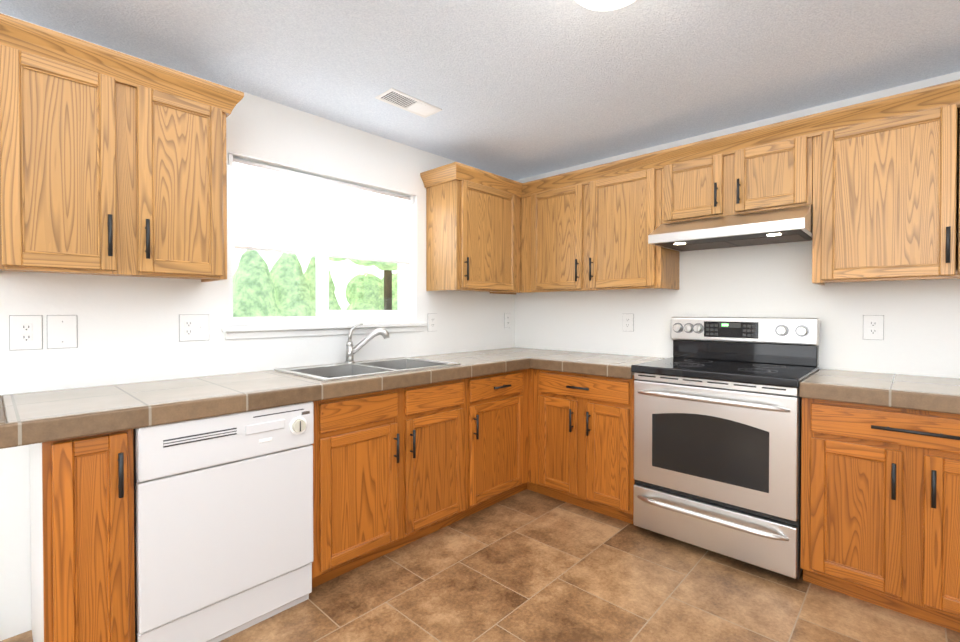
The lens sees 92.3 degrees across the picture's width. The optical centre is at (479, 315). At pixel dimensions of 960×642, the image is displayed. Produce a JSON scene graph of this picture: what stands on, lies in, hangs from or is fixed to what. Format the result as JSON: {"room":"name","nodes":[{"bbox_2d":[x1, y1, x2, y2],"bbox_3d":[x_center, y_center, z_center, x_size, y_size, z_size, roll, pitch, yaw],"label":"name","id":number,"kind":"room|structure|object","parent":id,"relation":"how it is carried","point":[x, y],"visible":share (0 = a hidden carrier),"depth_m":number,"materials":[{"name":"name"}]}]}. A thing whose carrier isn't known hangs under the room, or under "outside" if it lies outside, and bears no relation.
{"room":"kitchen","nodes":[
{"label":"kitchen","id":0,"kind":"room"},
{"bbox_2d":[0,13,514,640],"bbox_3d":[-1.620,0.043,2.004,0.150,2.340,5.450,1,1,43],"label":"wall","id":1,"kind":"structure","parent":0,"point":[128,329],"depth_m":2.23,"materials":[{"name":"white paint"}]},
{"bbox_2d":[0,13,243,281],"bbox_3d":[-1.427,-0.559,1.827,0.358,0.808,0.810,1,1,43],"label":"upper cabinet","id":2,"kind":"object","parent":1,"relation":"attached to","point":[112,162],"visible":1,"depth_m":1.68,"materials":[{"name":"brown wood"}]},
{"bbox_2d":[179,314,208,341],"bbox_3d":[-1.346,0.059,2.177,0.012,0.125,0.125,1,1,43],"label":"electrical outlet plate","id":3,"kind":"object","parent":1,"relation":"attached to","point":[191,327],"depth_m":2.18,"materials":[{"name":"white plastic"}]},
{"bbox_2d":[228,166,408,325],"bbox_3d":[-0.910,-0.382,2.788,0.058,0.863,1.188,1,1,43],"label":"window","id":4,"kind":"structure","parent":1,"relation":"in","point":[324,314],"depth_m":2.75,"materials":[{"name":"white plastic"}]},
{"bbox_2d":[228,154,412,263],"bbox_3d":[-0.873,-0.578,2.751,0.050,0.471,1.168,1,1,43],"label":"window blind","id":5,"kind":"object","parent":4,"relation":"attached to","point":[279,210],"visible":1,"depth_m":2.65,"materials":[{"name":"white plastic"}]},
{"bbox_2d":[221,322,427,339],"bbox_3d":[-0.857,0.083,2.768,0.150,0.064,1.297,1,1,43],"label":"window sill","id":6,"kind":"structure","parent":1,"relation":"attached to","point":[260,331],"depth_m":2.59,"materials":[{"name":"white"}]},
{"bbox_2d":[428,314,436,330],"bbox_3d":[-0.335,0.050,3.259,0.008,0.125,0.081,1,1,43],"label":"electrical outlet plate","id":7,"kind":"object","parent":1,"relation":"attached to","point":[432,318],"depth_m":3.26,"materials":[{"name":"white plastic"}]},
{"bbox_2d":[426,179,520,293],"bbox_3d":[-0.013,-0.551,3.338,0.358,0.760,0.675,1,1,43],"label":"upper cabinet","id":8,"kind":"object","parent":1,"relation":"attached to","point":[473,236],"visible":0.92,"depth_m":3.16,"materials":[{"name":"brown wood"}]},
{"bbox_2d":[504,313,510,327],"bbox_3d":[0.233,0.043,3.865,0.008,0.125,0.081,1,1,43],"label":"electrical outlet plate","id":9,"kind":"object","parent":1,"relation":"attached to","point":[507,316],"depth_m":3.86,"materials":[{"name":"white plastic"}]},
{"bbox_2d":[420,79,959,197],"bbox_3d":[1.006,-0.922,2.345,3.197,0.093,0.733,1,1,43],"label":"crown molding","id":10,"kind":"structure","parent":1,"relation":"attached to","point":[909,102],"depth_m":2.49,"materials":[{"name":"brown wood"}]},
{"bbox_2d":[232,169,396,309],"bbox_3d":[-3.540,-1.824,10.942,3.200,6.120,23.000,1,1,43],"label":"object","id":11,"kind":"object","parent":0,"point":[342,280],"depth_m":12.62,"materials":[{"name":"white"}]},
{"bbox_2d":[0,489,959,641],"bbox_3d":[0.237,1.281,0.380,5.100,0.100,5.600,1,1,43],"label":"floor","id":12,"kind":"structure","parent":0,"point":[526,565],"depth_m":1.99,"materials":[{"name":"tile"}]},
{"bbox_2d":[30,429,134,641],"bbox_3d":[-1.416,0.782,1.631,0.663,0.872,0.218,1,1,43],"label":"base cabinet","id":13,"kind":"object","parent":12,"relation":"on","point":[82,536],"visible":0.81,"depth_m":1.44,"materials":[{"name":"brown wood"}]},
{"bbox_2d":[133,402,313,641],"bbox_3d":[-1.123,0.788,1.928,0.651,0.853,0.604,1,1,43],"label":"dishwasher","id":14,"kind":"object","parent":12,"relation":"on","point":[223,527],"visible":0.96,"depth_m":1.69,"materials":[{"name":"white"}]},
{"bbox_2d":[311,378,464,587],"bbox_3d":[-0.603,0.772,2.499,0.663,0.872,0.927,1,1,43],"label":"base cabinet","id":15,"kind":"object","parent":12,"relation":"on","point":[388,471],"visible":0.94,"depth_m":2.23,"materials":[{"name":"brown wood"}]},
{"bbox_2d":[0,347,560,448],"bbox_3d":[-0.512,0.319,2.597,0.658,0.066,3.069,1,1,43],"label":"countertop","id":16,"kind":"structure","parent":15,"relation":"on","point":[29,418],"depth_m":1.75,"materials":[{"name":"tile"}]},
{"bbox_2d":[274,357,459,380],"bbox_3d":[-0.596,0.369,2.534,0.535,0.184,0.840,1,1,43],"label":"sink","id":17,"kind":"object","parent":16,"relation":"in","point":[330,372],"visible":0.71,"depth_m":2.58,"materials":[{"name":"silver metal"}]},
{"bbox_2d":[345,323,389,363],"bbox_3d":[-0.662,0.161,2.709,0.258,0.234,0.060,0,1,-14],"label":"faucet","id":18,"kind":"object","parent":16,"relation":"on","point":[351,350],"visible":1,"depth_m":2.68,"materials":[{"name":"silver metal"}]},
{"bbox_2d":[457,369,527,520],"bbox_3d":[-0.082,0.766,3.055,0.663,0.872,0.594,1,1,43],"label":"base cabinet","id":19,"kind":"object","parent":12,"relation":"on","point":[496,438],"visible":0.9,"depth_m":2.83,"materials":[{"name":"brown wood"}]},
{"bbox_2d":[520,368,634,523],"bbox_3d":[0.752,0.766,3.065,0.823,0.872,0.663,1,1,43],"label":"base cabinet","id":20,"kind":"object","parent":12,"relation":"on","point":[580,440],"visible":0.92,"depth_m":2.81,"materials":[{"name":"brown wood"}]},
{"bbox_2d":[532,351,664,378],"bbox_3d":[0.804,0.315,3.014,0.688,0.066,0.660,1,1,43],"label":"countertop","id":21,"kind":"structure","parent":20,"relation":"on","point":[598,364],"depth_m":2.88,"materials":[{"name":"tile"}]},
{"bbox_2d":[631,317,820,578],"bbox_3d":[1.314,0.611,2.496,0.770,1.195,0.689,1,1,43],"label":"range","id":22,"kind":"object","parent":12,"relation":"on","point":[717,430],"visible":1,"depth_m":2.30,"materials":[{"name":"silver metal"}]},
{"bbox_2d":[800,398,959,631],"bbox_3d":[2.010,0.779,1.887,1.079,0.872,0.663,1,1,43],"label":"base cabinet","id":23,"kind":"object","parent":12,"relation":"on","point":[880,505],"visible":0.9,"depth_m":1.86,"materials":[{"name":"brown wood"}]},
{"bbox_2d":[799,369,959,413],"bbox_3d":[2.012,0.327,1.885,1.080,0.066,0.658,1,1,43],"label":"countertop","id":24,"kind":"structure","parent":23,"relation":"on","point":[931,393],"depth_m":1.91,"materials":[{"name":"tile"}]},
{"bbox_2d":[0,0,959,179],"bbox_3d":[0.237,-1.159,0.353,5.100,0.100,5.600,1,1,43],"label":"ceiling","id":25,"kind":"structure","parent":0,"point":[516,89],"depth_m":2.02,"materials":[{"name":"white paint"}]},
{"bbox_2d":[375,88,441,117],"bbox_3d":[-0.376,-1.127,2.463,0.150,0.007,0.340,1,1,43],"label":"ceiling vent","id":26,"kind":"object","parent":25,"relation":"in","point":[401,100],"visible":1,"depth_m":2.45,"materials":[{"name":"white plastic"}]},
{"bbox_2d":[575,0,635,10],"bbox_3d":[0.431,-1.081,1.509,0.300,0.080,0.300,1,1,43],"label":"dome ceiling light","id":27,"kind":"object","parent":25,"relation":"attached to","point":[602,5],"visible":1,"depth_m":1.56,"materials":[{"name":"white glass"}]},
{"bbox_2d":[515,71,959,377],"bbox_3d":[2.100,0.040,2.355,5.100,2.340,0.150,1,1,43],"label":"wall","id":28,"kind":"structure","parent":0,"point":[921,327],"depth_m":2.66,"materials":[{"name":"white paint"}]},
{"bbox_2d":[521,168,679,292],"bbox_3d":[0.798,-0.550,3.243,1.065,0.760,0.321,1,1,43],"label":"upper cabinet","id":29,"kind":"object","parent":28,"relation":"attached to","point":[592,236],"depth_m":3.05,"materials":[{"name":"brown wood"}]},
{"bbox_2d":[623,314,633,331],"bbox_3d":[1.038,0.050,3.241,0.081,0.125,0.008,1,1,43],"label":"electrical outlet plate","id":30,"kind":"object","parent":28,"relation":"attached to","point":[628,319],"depth_m":3.24,"materials":[{"name":"white plastic"}]},
{"bbox_2d":[662,136,812,223],"bbox_3d":[1.446,-0.736,2.608,0.741,0.375,0.358,1,1,43],"label":"upper cabinet","id":31,"kind":"object","parent":28,"relation":"attached to","point":[773,176],"visible":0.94,"depth_m":2.46,"materials":[{"name":"brown wood"}]},
{"bbox_2d":[648,205,812,251],"bbox_3d":[1.397,-0.474,2.560,0.737,0.143,0.496,1,1,43],"label":"range hood","id":32,"kind":"object","parent":31,"relation":"attached to","point":[786,225],"visible":0.96,"depth_m":2.41,"materials":[{"name":"silver metal"}]},
{"bbox_2d":[863,315,883,339],"bbox_3d":[1.997,0.062,2.343,0.081,0.125,0.008,1,1,43],"label":"electrical outlet plate","id":33,"kind":"object","parent":28,"relation":"attached to","point":[873,325],"depth_m":2.34,"materials":[{"name":"white plastic"}]},
{"bbox_2d":[812,104,959,284],"bbox_3d":[2.076,-0.537,2.019,0.984,0.760,0.358,1,1,43],"label":"upper cabinet","id":34,"kind":"object","parent":28,"relation":"attached to","point":[886,199],"visible":0.96,"depth_m":2.07,"materials":[{"name":"brown wood"}]},
{"label":"outside","id":35,"kind":"structure","parent":0,"visible":0},
{"bbox_3d":[-4.232,1.326,10.939,15.840,0.180,24.000,1,1,43],"label":"ground","id":36,"kind":"structure","parent":35,"visible":0},
{"bbox_2d":[233,250,396,316],"bbox_3d":[-2.343,-0.674,8.061,2.955,3.943,4.316,1,1,43],"label":"trees","id":37,"kind":"object","parent":36,"relation":"on","point":[373,292],"depth_m":7.07,"materials":[{"name":"green plant"}]}
]}

